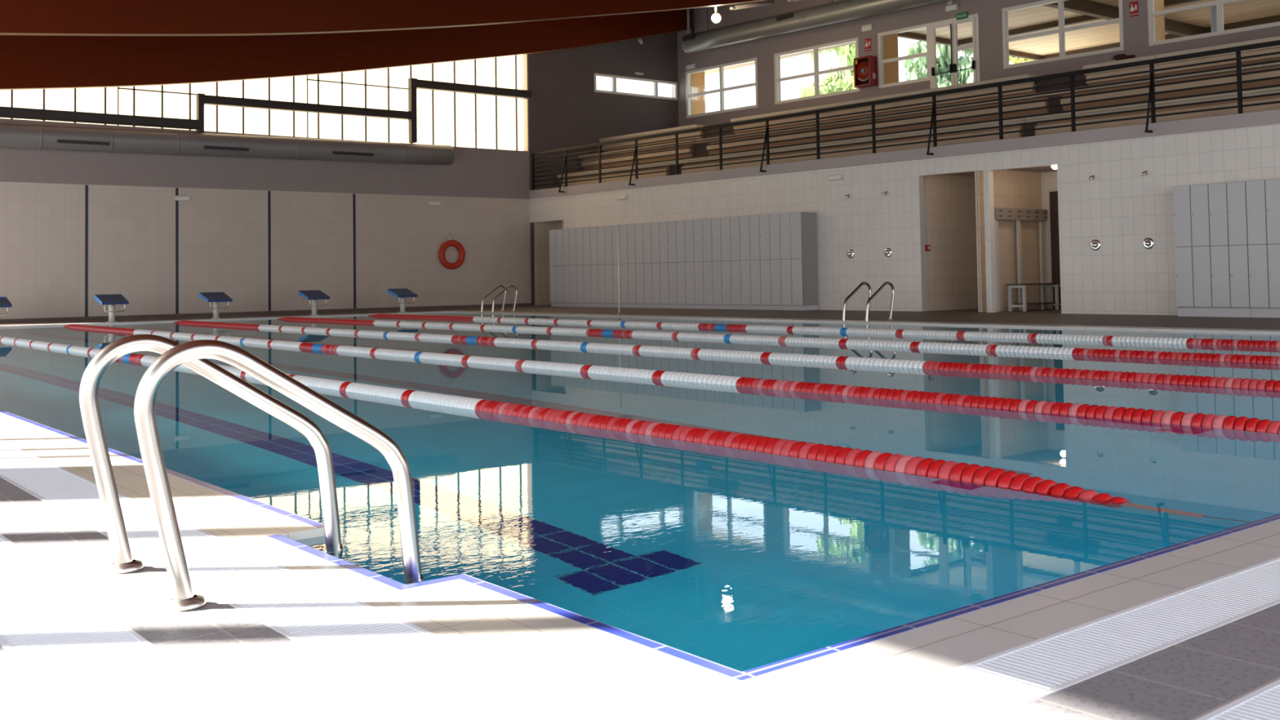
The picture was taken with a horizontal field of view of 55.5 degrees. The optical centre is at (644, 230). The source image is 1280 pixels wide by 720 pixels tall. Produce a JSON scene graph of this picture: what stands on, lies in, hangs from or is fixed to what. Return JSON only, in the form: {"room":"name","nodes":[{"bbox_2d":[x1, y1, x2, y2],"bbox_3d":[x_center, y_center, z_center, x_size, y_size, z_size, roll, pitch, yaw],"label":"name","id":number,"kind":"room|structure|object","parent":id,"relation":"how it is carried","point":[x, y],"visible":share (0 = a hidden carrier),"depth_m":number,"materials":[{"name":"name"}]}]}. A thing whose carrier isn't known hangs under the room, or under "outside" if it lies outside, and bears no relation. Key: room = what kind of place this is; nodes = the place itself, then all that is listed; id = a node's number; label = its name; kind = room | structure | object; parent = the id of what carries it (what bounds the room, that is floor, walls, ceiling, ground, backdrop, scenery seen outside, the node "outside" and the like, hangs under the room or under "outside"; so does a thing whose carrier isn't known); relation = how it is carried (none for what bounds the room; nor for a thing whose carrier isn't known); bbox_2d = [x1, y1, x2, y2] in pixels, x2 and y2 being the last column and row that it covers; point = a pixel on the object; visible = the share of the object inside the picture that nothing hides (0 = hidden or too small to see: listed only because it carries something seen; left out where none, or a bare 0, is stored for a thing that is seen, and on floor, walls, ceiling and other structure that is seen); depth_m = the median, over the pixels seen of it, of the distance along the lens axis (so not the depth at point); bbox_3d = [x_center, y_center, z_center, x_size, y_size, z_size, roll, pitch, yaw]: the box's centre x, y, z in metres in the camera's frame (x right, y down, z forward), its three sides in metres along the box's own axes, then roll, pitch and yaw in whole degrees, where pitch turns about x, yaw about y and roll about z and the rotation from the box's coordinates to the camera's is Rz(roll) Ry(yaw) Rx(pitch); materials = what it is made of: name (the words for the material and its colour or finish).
{"room":"indoor swimming pool","nodes":[
{"label":"indoor swimming pool","id":0,"kind":"room"},
{"bbox_2d":[0,31,678,319],"bbox_3d":[-9.944,-3.151,30.896,28.900,10.600,0.300,1,-3,-39],"label":"wall","id":1,"kind":"structure","parent":0,"point":[223,233],"depth_m":31.40,"materials":[{"name":"paint"}]},
{"bbox_2d":[84,185,88,316],"bbox_3d":[-12.901,0.509,28.143,0.066,3.114,0.006,1,-3,-39],"label":"trim","id":2,"kind":"structure","parent":1,"relation":"attached to","point":[86,186],"depth_m":28.14,"materials":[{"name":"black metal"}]},
{"bbox_2d":[175,187,178,313],"bbox_3d":[-11.301,0.534,29.424,0.066,3.114,0.006,1,-3,-39],"label":"trim","id":3,"kind":"structure","parent":1,"relation":"attached to","point":[176,188],"depth_m":29.42,"materials":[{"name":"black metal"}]},
{"bbox_2d":[173,195,189,200],"bbox_3d":[-11.217,-0.772,29.512,0.360,0.120,0.078,1,-3,-39],"label":"wall lamp","id":4,"kind":"object","parent":1,"relation":"attached to","point":[175,197],"visible":1,"depth_m":29.47,"materials":[{"name":"white plastic"}]},
{"bbox_2d":[0,123,454,164],"bbox_3d":[-12.995,-2.083,27.765,19.457,0.790,0.586,1,-3,-39],"label":"ventilation duct","id":5,"kind":"object","parent":1,"relation":"attached to","point":[24,136],"visible":1,"depth_m":29.52,"materials":[{"name":"grey metal"}]},
{"bbox_2d":[56,138,111,145],"bbox_3d":[-12.733,-1.993,27.636,1.160,0.090,0.065,1,-3,-39],"label":"vent grille","id":6,"kind":"object","parent":5,"relation":"attached to","point":[59,141],"depth_m":27.63,"materials":[{"name":"black metal"}]},
{"bbox_2d":[202,145,250,151],"bbox_3d":[-10.189,-1.995,29.675,1.160,0.090,0.065,1,-3,-39],"label":"vent grille","id":7,"kind":"object","parent":5,"relation":"attached to","point":[205,148],"depth_m":29.66,"materials":[{"name":"black metal"}]},
{"bbox_2d":[332,151,374,155],"bbox_3d":[-7.598,-1.997,31.752,1.200,0.090,0.065,1,-3,-39],"label":"vent grille","id":8,"kind":"object","parent":5,"relation":"attached to","point":[334,153],"depth_m":31.75,"materials":[{"name":"black metal"}]},
{"bbox_2d":[0,54,523,151],"bbox_3d":[-11.440,-4.793,29.883,20.060,4.750,0.080,1,-3,-39],"label":"window","id":9,"kind":"structure","parent":1,"relation":"in","point":[456,119],"depth_m":32.66,"materials":[{"name":"white"}]},
{"bbox_2d":[0,302,531,322],"bbox_3d":[-9.843,2.076,30.510,16.700,0.070,0.012,1,-3,-39],"label":"baseboard","id":10,"kind":"structure","parent":1,"relation":"attached to","point":[523,304],"depth_m":30.40,"materials":[{"name":"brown tile"}]},
{"bbox_2d":[0,77,532,142],"bbox_3d":[-11.237,-3.309,29.393,20.200,1.830,0.220,1,-3,-39],"label":"steel frame","id":11,"kind":"object","parent":1,"relation":"attached to","point":[197,124],"visible":1,"depth_m":30.58,"materials":[{"name":"metal"}]},
{"bbox_2d":[267,191,271,311],"bbox_3d":[-9.509,0.561,30.858,0.066,3.114,0.006,1,-3,-39],"label":"trim","id":12,"kind":"structure","parent":1,"relation":"attached to","point":[268,192],"depth_m":30.86,"materials":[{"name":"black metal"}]},
{"bbox_2d":[352,193,355,308],"bbox_3d":[-7.699,0.588,32.308,0.066,3.114,0.006,1,-3,-39],"label":"trim","id":13,"kind":"structure","parent":1,"relation":"attached to","point":[353,194],"depth_m":32.31,"materials":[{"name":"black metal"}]},
{"bbox_2d":[439,232,465,269],"bbox_3d":[-5.393,0.585,34.053,0.826,1.031,0.168,1,-3,-39],"label":"lifebuoy","id":14,"kind":"object","parent":1,"relation":"hanging from","point":[446,245],"visible":1,"depth_m":33.98,"materials":[{"name":"plastic"}]},
{"bbox_2d":[522,53,528,151],"bbox_3d":[-3.553,-4.689,36.069,0.012,4.730,0.264,1,-3,-39],"label":"window","id":15,"kind":"structure","parent":1,"relation":"attached to","point":[524,56],"depth_m":36.01,"materials":[{"name":"glass"}]},
{"bbox_2d":[594,72,677,100],"bbox_3d":[-0.278,-4.528,38.585,3.350,0.580,0.140,1,-3,-39],"label":"window","id":16,"kind":"structure","parent":1,"relation":"in","point":[613,77],"depth_m":38.55,"materials":[{"name":"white glass"}]},
{"bbox_2d":[533,220,563,305],"bbox_3d":[-2.270,0.908,35.467,1.010,2.600,1.860,1,-3,-39],"label":"wall","id":17,"kind":"structure","parent":0,"point":[541,229],"depth_m":36.00,"materials":[{"name":"tile"}]},
{"bbox_2d":[0,312,1279,671],"bbox_3d":[-2.431,1.475,16.327,13.672,0.001,25.040,1,-3,-39],"label":"pool water","id":18,"kind":"object","parent":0,"point":[741,560],"visible":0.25,"depth_m":5.24,"materials":[{"name":"liquid"}]},
{"bbox_2d":[0,335,1127,502],"bbox_3d":[-5.829,1.448,13.605,0.124,0.172,25.031,1,-3,-39],"label":"lane rope","id":19,"kind":"object","parent":18,"relation":"on","point":[930,467],"visible":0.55,"depth_m":5.80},
{"bbox_2d":[63,324,1279,433],"bbox_3d":[-4.102,1.473,14.987,0.124,0.170,25.031,1,-3,-39],"label":"lane rope","id":20,"kind":"object","parent":18,"relation":"on","point":[1242,423],"visible":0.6,"depth_m":8.20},
{"bbox_2d":[174,320,1279,390],"bbox_3d":[-2.422,1.499,16.332,0.124,0.170,25.031,1,-3,-39],"label":"lane rope","id":21,"kind":"object","parent":18,"relation":"on","point":[1263,384],"visible":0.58,"depth_m":10.86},
{"bbox_2d":[277,316,1279,364],"bbox_3d":[-0.664,1.525,17.740,0.124,0.170,25.031,1,-3,-39],"label":"lane rope","id":22,"kind":"object","parent":18,"relation":"on","point":[1135,353],"visible":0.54,"depth_m":13.54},
{"bbox_2d":[368,313,1279,346],"bbox_3d":[1.043,1.551,19.107,0.124,0.170,25.031,1,-3,-39],"label":"lane rope","id":23,"kind":"object","parent":18,"relation":"on","point":[1050,336],"visible":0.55,"depth_m":16.00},
{"bbox_2d":[0,304,1279,719],"bbox_3d":[0.257,1.498,15.748,25.800,0.226,35.700,1,-3,-39],"label":"floor","id":24,"kind":"structure","parent":0,"point":[268,674],"depth_m":2.57,"materials":[{"name":"grey tile"}]},
{"bbox_2d":[0,296,12,315],"bbox_3d":[-13.104,1.637,24.527,0.540,0.589,0.620,1,-3,-39],"label":"starting block","id":25,"kind":"object","parent":24,"relation":"on","point":[4,301],"visible":1,"depth_m":24.49,"materials":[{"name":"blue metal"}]},
{"bbox_2d":[94,293,128,322],"bbox_3d":[-11.348,1.664,25.933,0.540,0.589,0.620,1,-3,-39],"label":"starting block","id":26,"kind":"object","parent":24,"relation":"on","point":[112,300],"visible":1,"depth_m":25.88,"materials":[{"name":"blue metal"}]},
{"bbox_2d":[0,533,256,719],"bbox_3d":[-7.057,1.363,9.912,0.255,0.177,22.670,1,-3,-39],"label":"tiles","id":27,"kind":"object","parent":24,"relation":"in","point":[91,664],"visible":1,"depth_m":2.56,"materials":[{"name":"tile"}]},
{"bbox_2d":[199,292,232,318],"bbox_3d":[-9.615,1.690,27.321,0.540,0.589,0.620,1,-3,-39],"label":"starting block","id":28,"kind":"object","parent":24,"relation":"on","point":[215,297],"visible":1,"depth_m":27.27,"materials":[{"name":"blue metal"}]},
{"bbox_2d":[79,333,422,612],"bbox_3d":[-1.054,1.117,3.288,0.747,1.670,0.625,1,-3,-39],"label":"pool ladder","id":29,"kind":"object","parent":24,"relation":"on","point":[193,355],"visible":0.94,"depth_m":3.25,"materials":[{"name":"metal"}]},
{"bbox_2d":[0,440,626,719],"bbox_3d":[-6.812,1.378,10.406,0.255,0.177,22.205,1,-3,-39],"label":"overflow grating","id":30,"kind":"object","parent":24,"relation":"in","point":[442,678],"visible":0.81,"depth_m":2.79,"materials":[{"name":"white plastic"}]},
{"bbox_2d":[297,289,329,315],"bbox_3d":[-7.804,1.717,28.771,0.540,0.589,0.620,1,-3,-39],"label":"starting block","id":31,"kind":"object","parent":24,"relation":"on","point":[316,295],"visible":0.98,"depth_m":28.72,"materials":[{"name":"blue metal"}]},
{"bbox_2d":[386,288,417,312],"bbox_3d":[-6.001,1.745,30.215,0.540,0.589,0.620,1,-3,-39],"label":"starting block","id":32,"kind":"object","parent":24,"relation":"on","point":[402,293],"visible":1,"depth_m":30.16,"materials":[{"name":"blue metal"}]},
{"bbox_2d":[480,284,517,312],"bbox_3d":[-3.499,2.154,29.250,0.750,1.671,0.592,1,-3,-39],"label":"pool ladder","id":33,"kind":"object","parent":24,"relation":"on","point":[499,286],"visible":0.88,"depth_m":29.25,"materials":[{"name":"metal"}]},
{"bbox_2d":[549,227,577,306],"bbox_3d":[-2.073,1.041,33.753,0.522,2.144,1.293,1,-3,-39],"label":"locker","id":34,"kind":"object","parent":24,"relation":"on","point":[562,242],"visible":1,"depth_m":33.59,"materials":[{"name":"metal"}]},
{"bbox_2d":[576,226,606,306],"bbox_3d":[-1.262,0.990,32.740,0.522,2.144,1.293,1,-3,-39],"label":"locker","id":35,"kind":"object","parent":24,"relation":"on","point":[590,241],"visible":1,"depth_m":32.58,"materials":[{"name":"metal"}]},
{"bbox_2d":[617,223,622,315],"bbox_3d":[-0.541,0.820,25.493,0.100,1.904,0.098,1,-3,-39],"label":"flag pole","id":36,"kind":"object","parent":24,"relation":"on","point":[618,242],"visible":1,"depth_m":25.48,"materials":[{"name":"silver metal"}]},
{"bbox_2d":[604,223,637,307],"bbox_3d":[-0.450,0.938,31.728,0.522,2.144,1.293,1,-3,-39],"label":"locker","id":37,"kind":"object","parent":24,"relation":"on","point":[626,232],"visible":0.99,"depth_m":31.54,"materials":[{"name":"metal"}]},
{"bbox_2d":[0,311,1279,719],"bbox_3d":[-2.375,1.564,16.393,14.160,0.226,25.600,1,-3,-39],"label":"coping","id":38,"kind":"object","parent":24,"relation":"on","point":[627,679],"visible":0.43,"depth_m":2.76,"materials":[{"name":"tile"}]},
{"bbox_2d":[0,409,1279,680],"bbox_3d":[-2.419,1.521,16.312,13.742,0.147,25.075,1,-3,-39],"label":"trim","id":39,"kind":"structure","parent":38,"relation":"attached to","point":[708,664],"depth_m":3.02,"materials":[{"name":"blue tile"}]},
{"bbox_2d":[635,221,670,308],"bbox_3d":[0.361,0.886,30.715,0.522,2.144,1.293,1,-3,-39],"label":"locker","id":40,"kind":"object","parent":24,"relation":"on","point":[651,238],"visible":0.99,"depth_m":30.55,"materials":[{"name":"metal"}]},
{"bbox_2d":[667,218,705,308],"bbox_3d":[1.173,0.835,29.703,0.522,2.144,1.293,1,-3,-39],"label":"locker","id":41,"kind":"object","parent":24,"relation":"on","point":[685,237],"visible":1,"depth_m":29.54,"materials":[{"name":"metal"}]},
{"bbox_2d":[702,216,742,309],"bbox_3d":[1.985,0.783,28.690,0.522,2.144,1.293,1,-3,-39],"label":"locker","id":42,"kind":"object","parent":24,"relation":"on","point":[721,236],"visible":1,"depth_m":28.53,"materials":[{"name":"metal"}]},
{"bbox_2d":[739,213,782,310],"bbox_3d":[2.796,0.731,27.677,0.522,2.144,1.293,1,-3,-39],"label":"locker","id":43,"kind":"object","parent":24,"relation":"on","point":[760,234],"visible":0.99,"depth_m":27.51,"materials":[{"name":"metal"}]},
{"bbox_2d":[779,212,817,310],"bbox_3d":[3.405,0.693,26.918,0.522,2.144,0.643,1,-3,-39],"label":"locker","id":44,"kind":"object","parent":24,"relation":"on","point":[798,232],"visible":1,"depth_m":26.72,"materials":[{"name":"metal"}]},
{"bbox_2d":[842,281,894,321],"bbox_3d":[3.725,1.694,20.236,0.750,1.671,0.592,1,-3,-39],"label":"pool ladder","id":45,"kind":"object","parent":24,"relation":"on","point":[870,297],"visible":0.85,"depth_m":20.24,"materials":[{"name":"metal"}]},
{"bbox_2d":[994,207,1047,311],"bbox_3d":[7.524,0.585,24.225,1.720,2.024,0.177,1,-3,-39],"label":"coat rack","id":46,"kind":"object","parent":24,"relation":"on","point":[1018,215],"visible":0.93,"depth_m":24.23,"materials":[{"name":"grey metal"}]},
{"bbox_2d":[1005,282,1061,311],"bbox_3d":[7.800,1.322,24.131,1.550,0.534,0.390,1,-3,-39],"label":"bench","id":47,"kind":"object","parent":24,"relation":"on","point":[1051,285],"visible":0.84,"depth_m":24.03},
{"bbox_2d":[1014,302,1061,304],"bbox_3d":[7.875,1.453,24.178,1.330,0.017,0.320,1,-3,-39],"label":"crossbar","id":48,"kind":"object","parent":47,"relation":"attached to","point":[1042,303],"depth_m":24.17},
{"bbox_2d":[804,556,1279,719],"bbox_3d":[5.688,1.026,6.334,14.160,0.177,0.205,1,-3,-39],"label":"overflow grating","id":49,"kind":"object","parent":24,"relation":"in","point":[986,687],"visible":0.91,"depth_m":2.48,"materials":[{"name":"white plastic"}]},
{"bbox_2d":[1172,181,1251,317],"bbox_3d":[9.246,0.326,19.695,0.442,2.139,1.188,1,-3,-39],"label":"locker","id":50,"kind":"object","parent":24,"relation":"on","point":[1211,220],"visible":1,"depth_m":19.55,"materials":[{"name":"metal"}]},
{"bbox_2d":[1195,679,1279,719],"bbox_3d":[3.502,0.970,4.001,8.830,0.177,0.225,1,-3,-39],"label":"overflow grating","id":51,"kind":"object","parent":24,"relation":"in","point":[1264,703],"visible":1,"depth_m":2.17,"materials":[{"name":"white plastic"}]},
{"bbox_2d":[1245,178,1279,317],"bbox_3d":[9.992,0.278,18.764,0.442,2.139,1.188,1,-3,-39],"label":"locker","id":52,"kind":"object","parent":24,"relation":"on","point":[1263,197],"visible":1,"depth_m":18.91,"materials":[{"name":"metal"}]},
{"bbox_2d":[670,74,1088,175],"bbox_3d":[4.744,-2.320,28.889,1.617,1.662,11.880,1,-3,-39],"label":"stairs","id":53,"kind":"structure","parent":0,"point":[1082,77],"depth_m":25.46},
{"bbox_2d":[529,124,1279,315],"bbox_3d":[7.856,-0.057,21.919,0.140,3.170,35.700,1,-3,-39],"label":"wall","id":54,"kind":"structure","parent":0,"point":[1122,207],"depth_m":23.37,"materials":[{"name":"tile"}]},
{"bbox_2d":[828,173,843,180],"bbox_3d":[4.141,-1.143,26.396,0.088,0.120,0.360,1,-3,-39],"label":"wall lamp","id":55,"kind":"object","parent":54,"relation":"attached to","point":[840,176],"visible":1,"depth_m":26.34,"materials":[{"name":"white plastic"}]},
{"bbox_2d":[528,109,1279,198],"bbox_3d":[8.114,-1.661,22.206,0.935,0.411,35.699,1,-3,-39],"label":"trim","id":56,"kind":"structure","parent":54,"relation":"attached to","point":[1270,117],"depth_m":23.89,"materials":[{"name":"paint"}]},
{"bbox_2d":[531,40,1279,192],"bbox_3d":[6.489,-2.192,23.458,0.300,1.432,31.640,1,-3,-39],"label":"gallery railing","id":57,"kind":"object","parent":56,"relation":"on","point":[1151,94],"visible":1,"depth_m":24.13,"materials":[{"name":"metal"}]},
{"bbox_2d":[1090,239,1100,250],"bbox_3d":[7.978,0.264,21.589,0.075,0.198,0.200,1,-3,-39],"label":"shower valve","id":58,"kind":"object","parent":54,"relation":"attached to","point":[1095,244],"visible":1,"depth_m":21.57,"materials":[{"name":"silver metal"}]},
{"bbox_2d":[1142,237,1154,248],"bbox_3d":[8.596,0.229,20.817,0.075,0.198,0.200,1,-3,-39],"label":"shower valve","id":59,"kind":"object","parent":54,"relation":"attached to","point":[1148,243],"visible":1,"depth_m":20.80,"materials":[{"name":"silver metal"}]},
{"bbox_2d":[923,171,980,311],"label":"door","id":60,"kind":"structure","parent":0,"point":[952,261],"depth_m":25.33,"materials":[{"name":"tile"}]},
{"bbox_2d":[924,176,930,250],"bbox_3d":[5.757,-0.382,24.834,0.120,1.610,0.065,1,-3,-39],"label":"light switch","id":61,"kind":"object","parent":60,"relation":"attached to","point":[927,247],"visible":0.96,"depth_m":24.83,"materials":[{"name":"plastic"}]},
{"bbox_2d":[676,0,1279,126],"bbox_3d":[12.336,-5.014,25.762,0.220,7.572,35.700,1,-3,-39],"label":"wall","id":62,"kind":"structure","parent":0,"point":[1135,28],"depth_m":33.28,"materials":[{"name":"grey paint"}]},
{"bbox_2d":[685,57,758,118],"bbox_3d":[2.414,-4.412,38.030,0.120,1.550,3.300,1,-3,-39],"label":"window","id":63,"kind":"structure","parent":62,"relation":"in","point":[721,67],"depth_m":38.00,"materials":[{"name":"white metal"}]},
{"bbox_2d":[704,41,855,75],"bbox_3d":[5.707,-5.569,35.291,1.330,0.160,13.400,1,-3,-39],"label":"roof eaves","id":64,"kind":"object","parent":62,"relation":"attached to","point":[713,71],"visible":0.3,"depth_m":38.32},
{"bbox_2d":[773,37,859,104],"bbox_3d":[4.926,-4.529,34.894,0.120,1.540,3.280,1,-3,-39],"label":"window","id":65,"kind":"structure","parent":62,"relation":"in","point":[816,73],"depth_m":34.88,"materials":[{"name":"white metal"}]},
{"bbox_2d":[853,55,877,88],"bbox_3d":[6.028,-4.313,33.203,0.290,0.800,0.577,1,-3,-39],"label":"cabinet","id":66,"kind":"object","parent":62,"relation":"attached to","point":[865,75],"visible":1,"depth_m":33.09,"materials":[{"name":"red metal"}]},
{"bbox_2d":[861,23,873,32],"bbox_3d":[6.096,-5.531,33.318,0.088,0.170,0.360,1,-3,-39],"label":"wall lamp","id":67,"kind":"object","parent":62,"relation":"attached to","point":[867,28],"visible":1,"depth_m":33.26,"materials":[{"name":"white plastic"}]},
{"bbox_2d":[864,37,871,51],"bbox_3d":[6.119,-5.075,33.338,0.013,0.350,0.220,1,-3,-39],"label":"fire extinguisher sign","id":68,"kind":"object","parent":62,"relation":"attached to","point":[868,41],"visible":1,"depth_m":33.33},
{"bbox_2d":[877,22,929,88],"bbox_3d":[6.927,-4.622,32.398,0.120,1.516,1.720,1,-3,-39],"label":"window","id":69,"kind":"structure","parent":62,"relation":"in","point":[880,36],"depth_m":32.50,"materials":[{"name":"white metal"}]},
{"bbox_2d":[945,4,958,12],"bbox_3d":[7.858,-5.683,31.121,0.088,0.150,0.360,1,-3,-39],"label":"wall lamp","id":70,"kind":"object","parent":62,"relation":"attached to","point":[954,6],"visible":1,"depth_m":31.08,"materials":[{"name":"white plastic"}]},
{"bbox_2d":[928,13,980,88],"bbox_3d":[7.896,-4.268,31.073,0.254,2.315,1.530,1,-3,-39],"label":"door","id":71,"kind":"structure","parent":62,"relation":"in","point":[953,23],"depth_m":31.05,"materials":[{"name":"white metal"}]},
{"bbox_2d":[955,11,968,20],"bbox_3d":[8.056,-5.435,30.882,0.026,0.170,0.340,1,-3,-39],"label":"exit sign","id":72,"kind":"object","parent":62,"relation":"attached to","point":[962,15],"visible":1,"depth_m":30.87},
{"bbox_2d":[1001,0,1124,68],"bbox_3d":[9.849,-4.759,28.751,0.120,1.520,3.170,1,-3,-39],"label":"window","id":73,"kind":"structure","parent":62,"relation":"in","point":[1061,29],"depth_m":28.76,"materials":[{"name":"white metal"}]},
{"bbox_2d":[1129,0,1138,17],"bbox_3d":[10.969,-4.954,27.278,0.013,0.330,0.202,1,-3,-39],"label":"fire extinguisher sign","id":74,"kind":"object","parent":62,"relation":"attached to","point":[1134,11],"visible":1,"depth_m":27.27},
{"bbox_2d":[1147,0,1279,45],"bbox_3d":[12.196,-4.868,25.822,0.120,1.511,3.140,1,-3,-39],"label":"window","id":75,"kind":"structure","parent":62,"relation":"in","point":[1219,3],"depth_m":26.12,"materials":[{"name":"white metal"}]},
{"bbox_2d":[944,165,1057,176],"bbox_3d":[10.138,-1.383,23.815,5.760,0.426,35.700,1,-3,-39],"label":"ceiling","id":76,"kind":"structure","parent":0,"point":[1040,169],"depth_m":24.48,"materials":[{"name":"paint"}]},
{"bbox_2d":[976,169,1057,311],"bbox_3d":[8.210,0.127,23.321,2.170,2.900,2.760,1,-3,-39],"label":"wall","id":77,"kind":"structure","parent":0,"point":[1019,189],"depth_m":24.44,"materials":[{"name":"tile"}]},
{"bbox_2d":[1046,188,1061,309],"bbox_3d":[8.553,0.370,24.520,0.030,2.444,0.920,1,-3,-39],"label":"door","id":78,"kind":"structure","parent":77,"relation":"in","point":[1052,194],"depth_m":24.80,"materials":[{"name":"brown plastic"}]},
{"bbox_3d":[10.327,-2.407,24.205,5.000,2.116,35.390,1,-3,-39],"label":"floor","id":79,"kind":"structure","parent":0,"visible":0},
{"bbox_2d":[556,160,671,186],"bbox_3d":[-0.819,-1.508,34.444,0.420,0.557,5.280,1,-3,-39],"label":"bench","id":80,"kind":"object","parent":79,"relation":"on","point":[664,163],"visible":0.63,"depth_m":34.22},
{"bbox_2d":[577,140,701,170],"bbox_3d":[-0.187,-2.012,34.945,0.420,0.671,5.330,1,-3,-39],"label":"bench","id":81,"kind":"object","parent":79,"relation":"on","point":[689,144],"visible":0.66,"depth_m":34.73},
{"bbox_2d":[599,124,706,152],"bbox_3d":[0.182,-2.550,35.774,0.420,0.682,4.540,1,-3,-39],"label":"bench","id":82,"kind":"object","parent":79,"relation":"on","point":[695,126],"visible":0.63,"depth_m":35.51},
{"bbox_2d":[670,117,1026,173],"bbox_3d":[4.218,-1.782,28.159,0.420,0.583,10.802,1,-3,-39],"label":"bench","id":83,"kind":"object","parent":79,"relation":"on","point":[1017,135],"visible":0.63,"depth_m":27.21,"materials":[{"name":"wood"}]},
{"bbox_2d":[695,91,1057,155],"bbox_3d":[4.891,-2.282,28.608,0.420,0.700,10.762,1,-3,-39],"label":"bench","id":84,"kind":"object","parent":79,"relation":"on","point":[1045,96],"visible":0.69,"depth_m":27.65,"materials":[{"name":"wood"}]},
{"bbox_2d":[730,74,1038,134],"bbox_3d":[5.360,-2.818,29.312,0.420,0.709,9.230,1,-3,-39],"label":"bench","id":85,"kind":"object","parent":79,"relation":"on","point":[1031,84],"visible":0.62,"depth_m":28.58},
{"bbox_2d":[1024,86,1279,135],"bbox_3d":[13.324,-2.277,16.796,0.420,0.616,18.302,1,-3,-39],"label":"bench","id":86,"kind":"object","parent":79,"relation":"on","point":[1273,90],"visible":0.5,"depth_m":21.70,"materials":[{"name":"wood"}]},
{"bbox_2d":[1050,62,1279,111],"bbox_3d":[13.963,-2.763,17.288,0.420,0.736,18.232,1,-3,-39],"label":"bench","id":87,"kind":"object","parent":79,"relation":"on","point":[1273,65],"visible":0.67,"depth_m":22.40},
{"bbox_2d":[1082,35,1279,85],"bbox_3d":[14.651,-3.299,17.718,0.420,0.760,18.000,1,-3,-39],"label":"bench","id":88,"kind":"object","parent":79,"relation":"on","point":[1276,48],"visible":0.55,"depth_m":23.04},
{"bbox_2d":[1111,53,1135,60],"bbox_3d":[9.470,-3.427,24.108,0.188,0.149,0.569,1,-3,-39],"label":"rag","id":89,"kind":"object","parent":88,"relation":"on","point":[1122,56],"visible":0.95,"depth_m":24.05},
{"bbox_3d":[1.026,-6.703,17.103,28.700,4.616,36.400,1,-3,-39],"label":"ceiling","id":90,"kind":"structure","parent":0,"visible":0},
{"bbox_2d":[0,8,691,89],"bbox_3d":[-9.561,-5.229,30.296,28.700,5.916,0.220,1,-3,-39],"label":"beam","id":91,"kind":"structure","parent":90,"relation":"attached to","point":[27,62],"depth_m":30.41,"materials":[{"name":"wood"}]},
{"bbox_2d":[0,0,764,35],"bbox_3d":[-5.030,-5.517,24.643,28.700,5.916,0.220,1,-3,-39],"label":"beam","id":92,"kind":"structure","parent":90,"relation":"attached to","point":[17,17],"depth_m":22.99,"materials":[{"name":"wood"}]},
{"bbox_2d":[686,8,694,35],"bbox_3d":[1.453,-6.961,38.622,0.275,1.550,0.100,1,-3,-39],"label":"downpipe","id":93,"kind":"object","parent":90,"relation":"attached to","point":[691,9],"visible":0.57,"depth_m":38.55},
{"bbox_2d":[711,5,720,22],"bbox_3d":[1.854,-6.122,31.842,0.260,1.449,0.266,-1,-2,-3],"label":"floodlight","id":94,"kind":"object","parent":90,"relation":"hanging from","point":[716,17],"visible":1,"depth_m":31.72,"materials":[{"name":"grey plastic"}]},
{"bbox_2d":[729,0,777,9],"bbox_3d":[2.941,-6.369,32.858,1.719,1.060,0.110,1,-3,-39],"label":"tube light","id":95,"kind":"object","parent":90,"relation":"hanging from","point":[767,2],"visible":1,"depth_m":32.78,"materials":[{"name":"white plastic"}]},
{"bbox_2d":[680,0,946,53],"bbox_3d":[11.909,-6.921,24.715,0.564,2.825,33.861,1,-3,-39],"label":"duct","id":96,"kind":"object","parent":90,"relation":"hanging from","point":[845,10],"visible":0.98,"depth_m":34.00,"materials":[{"name":"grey metal"}]},
{"bbox_2d":[776,13,793,21],"bbox_3d":[3.949,-5.982,34.223,0.040,0.120,0.640,1,-3,-39],"label":"vent grille","id":97,"kind":"object","parent":96,"relation":"attached to","point":[788,16],"depth_m":34.20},
{"label":"outside","id":98,"kind":"structure","parent":0,"visible":0},
{"bbox_3d":[29.194,-2.238,57.537,65.880,0.400,130.000,1,-3,-39],"label":"ground","id":99,"kind":"structure","parent":98,"visible":0},
{"bbox_2d":[691,71,705,115],"bbox_3d":[1.689,-4.005,39.712,0.620,2.620,0.200,1,-3,-39],"label":"pillar","id":100,"kind":"structure","parent":99,"relation":"on","point":[698,79],"depth_m":39.66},
{"bbox_2d":[797,43,857,97],"bbox_3d":[8.264,-5.505,49.252,4.789,6.479,5.485,-2,-2,22],"label":"cedar tree","id":101,"kind":"object","parent":99,"relation":"on","point":[840,81],"visible":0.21,"depth_m":48.78,"materials":[{"name":"green plant"}]},
{"bbox_2d":[883,33,898,84],"bbox_3d":[6.704,-4.323,33.487,0.660,2.620,0.200,1,-3,-39],"label":"pillar","id":102,"kind":"structure","parent":99,"relation":"on","point":[891,42],"depth_m":33.44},
{"bbox_2d":[902,40,973,87],"bbox_3d":[12.200,-6.346,47.711,4.366,7.597,4.912,-1,-2,1],"label":"tree","id":103,"kind":"object","parent":99,"relation":"on","point":[918,68],"visible":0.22,"depth_m":47.23,"materials":[{"name":"green plant"}]},
{"bbox_2d":[1008,56,1032,64],"bbox_3d":[15.465,-5.801,51.757,5.273,6.719,5.497,1,-3,-42],"label":"tree","id":104,"kind":"object","parent":99,"relation":"on","point":[1012,60],"visible":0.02,"depth_m":51.22,"materials":[{"name":"green plant"}]},
{"bbox_2d":[897,0,1279,60],"bbox_3d":[17.295,-4.902,27.679,8.240,3.000,24.100,1,-3,-39],"label":"porch canopy","id":105,"kind":"object","parent":99,"relation":"on","point":[1247,13],"visible":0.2,"depth_m":34.29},
{"bbox_2d":[1154,0,1164,41],"bbox_3d":[11.485,-4.630,27.433,0.550,2.620,0.200,1,-3,-39],"label":"pillar","id":106,"kind":"structure","parent":99,"relation":"on","point":[1159,21],"depth_m":27.39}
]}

